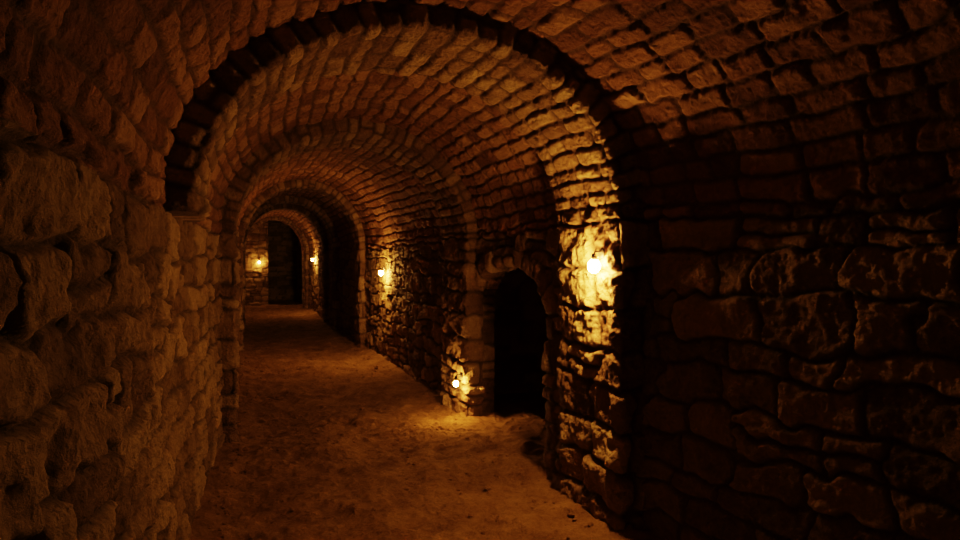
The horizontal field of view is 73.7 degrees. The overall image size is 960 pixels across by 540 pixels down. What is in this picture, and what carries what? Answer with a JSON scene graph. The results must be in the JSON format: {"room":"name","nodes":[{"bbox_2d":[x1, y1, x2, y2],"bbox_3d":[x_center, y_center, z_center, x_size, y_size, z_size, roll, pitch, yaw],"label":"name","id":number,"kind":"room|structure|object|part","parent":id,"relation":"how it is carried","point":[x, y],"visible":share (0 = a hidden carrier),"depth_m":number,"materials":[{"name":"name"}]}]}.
{"room":"underground passage","nodes":[
{"label":"underground passage","id":0,"kind":"room"},
{"bbox_2d":[0,117,236,539],"bbox_3d":[-3.992,0.584,10.284,0.233,1.900,28.056,0,1,-20],"label":"wall","id":1,"kind":"structure","parent":0,"point":[111,310],"depth_m":1.68,"materials":[{"name":"stone"}]},
{"bbox_2d":[245,221,267,305],"bbox_3d":[-8.464,-0.422,23.502,1.296,3.570,0.093,0,1,-20],"label":"wall","id":2,"kind":"structure","parent":0,"point":[256,248],"depth_m":23.60,"materials":[{"name":"stone"}]},
{"bbox_2d":[268,300,301,304],"bbox_3d":[-7.910,1.286,25.525,2.340,0.044,2.820,0,1,-21],"label":"floor","id":3,"kind":"structure","parent":0,"point":[282,302],"depth_m":25.43,"materials":[{"name":"brown soil"}]},
{"bbox_2d":[267,220,302,303],"bbox_3d":[-7.793,-0.323,25.390,1.403,3.326,3.060,0,1,-21],"label":"doorway","id":4,"kind":"structure","parent":0,"point":[285,266],"depth_m":26.75,"materials":[{"name":"stone"}]},
{"bbox_2d":[189,304,667,539],"bbox_3d":[-2.926,1.448,10.766,3.486,0.182,28.380,0,1,-21],"label":"floor","id":5,"kind":"structure","parent":0,"point":[373,468],"depth_m":5.20,"materials":[{"name":"brown soil"}]},
{"bbox_2d":[244,216,309,308],"bbox_3d":[-6.954,-0.245,21.738,2.302,3.260,0.497,0,1,-21],"label":"stone arch","id":6,"kind":"object","parent":5,"relation":"on","point":[272,218],"visible":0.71,"depth_m":21.87,"materials":[{"name":"brown stone"}]},
{"bbox_2d":[243,203,329,323],"bbox_3d":[-5.149,-0.174,16.861,2.354,3.236,0.483,0,1,-21],"label":"stone arch","id":7,"kind":"object","parent":5,"relation":"on","point":[325,273],"visible":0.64,"depth_m":17.03,"materials":[{"name":"brown stone"}]},
{"bbox_2d":[242,196,340,332],"bbox_3d":[-4.436,-0.146,14.936,2.381,3.226,0.594,0,1,-21],"label":"stone arch","id":8,"kind":"object","parent":5,"relation":"on","point":[302,201],"visible":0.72,"depth_m":15.06,"materials":[{"name":"brown stone"}]},
{"bbox_2d":[237,179,367,350],"bbox_3d":[-3.312,-0.101,11.898,2.407,3.211,0.682,0,1,-21],"label":"stone arch","id":9,"kind":"object","parent":5,"relation":"on","point":[360,334],"visible":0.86,"depth_m":11.94,"materials":[{"name":"brown stone"}]},
{"bbox_2d":[218,118,484,442],"bbox_3d":[-1.278,0.056,6.360,2.497,3.032,0.900,0,1,-21],"label":"stone arch","id":10,"kind":"object","parent":5,"relation":"on","point":[461,297],"visible":0.96,"depth_m":6.34,"materials":[{"name":"brown stone"}]},
{"bbox_2d":[452,372,462,386],"bbox_3d":[-0.227,1.084,6.349,0.102,0.145,0.080,0,1,-21],"label":"wall lamp","id":11,"kind":"object","parent":10,"relation":"attached to","point":[455,382],"visible":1,"depth_m":6.33,"materials":[{"name":"white glass"}]},
{"bbox_2d":[207,332,593,539],"bbox_3d":[-2.289,1.482,8.770,2.340,0.151,12.025,0,1,-21],"label":"pebbles","id":12,"kind":"object","parent":5,"relation":"on","point":[570,513],"visible":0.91,"depth_m":5.02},
{"bbox_2d":[163,0,650,529],"bbox_3d":[-0.375,0.085,3.725,2.662,3.040,0.937,0,1,-21],"label":"stone arch","id":13,"kind":"object","parent":5,"relation":"on","point":[590,162],"visible":0.98,"depth_m":3.75,"materials":[{"name":"brown stone"}]},
{"bbox_2d":[585,247,604,272],"bbox_3d":[0.702,-0.060,3.917,0.114,0.158,0.104,0,1,-21],"label":"wall lamp","id":14,"kind":"object","parent":13,"relation":"attached to","point":[593,265],"visible":1,"depth_m":3.90,"materials":[{"name":"white glass"}]},
{"bbox_3d":[0.697,-0.022,3.916,0.076,0.083,0.076,0,1,-21],"label":"bulb","id":15,"kind":"part","parent":14,"relation":"part of","materials":[{"name":"beige glass"}]},
{"bbox_3d":[0.747,-0.103,3.934,0.012,0.072,0.072,0,1,-21],"label":"wall plate","id":16,"kind":"part","parent":14,"relation":"part of","materials":[{"name":"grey metal"}]},
{"bbox_2d":[0,0,959,255],"bbox_3d":[-2.890,-1.044,10.680,2.995,1.346,28.050,0,1,-21],"label":"ceiling","id":17,"kind":"structure","parent":0,"point":[726,107],"depth_m":2.85,"materials":[{"name":"brick"}]},
{"bbox_2d":[494,391,546,420],"bbox_3d":[1.425,1.518,6.516,1.740,0.053,3.360,0,1,-21],"label":"floor","id":18,"kind":"structure","parent":0,"point":[534,402],"depth_m":7.42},
{"bbox_2d":[302,197,959,539],"bbox_3d":[-1.757,0.584,11.124,0.322,1.919,28.052,0,1,-21],"label":"wall","id":19,"kind":"structure","parent":0,"point":[801,377],"depth_m":2.99,"materials":[{"name":"stone"}]},
{"bbox_2d":[379,266,384,275],"bbox_3d":[-1.582,0.013,10.250,0.114,0.158,0.104,0,1,-21],"label":"wall lamp","id":20,"kind":"object","parent":19,"relation":"attached to","point":[380,271],"visible":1,"depth_m":10.23,"materials":[{"name":"white glass"}]},
{"bbox_2d":[474,245,558,472],"bbox_3d":[0.310,0.677,5.761,0.290,1.805,2.031,0,1,-21],"label":"stone arch","id":21,"kind":"object","parent":19,"relation":"in","point":[490,270],"depth_m":5.36,"materials":[{"name":"stone"}]},
{"bbox_2d":[494,268,548,393],"bbox_3d":[1.238,0.581,6.462,2.040,1.980,3.268,0,1,-21],"label":"doorway","id":22,"kind":"object","parent":19,"relation":"in","point":[520,334],"visible":0.05,"depth_m":7.88,"materials":[{"name":"stone"}]}
]}

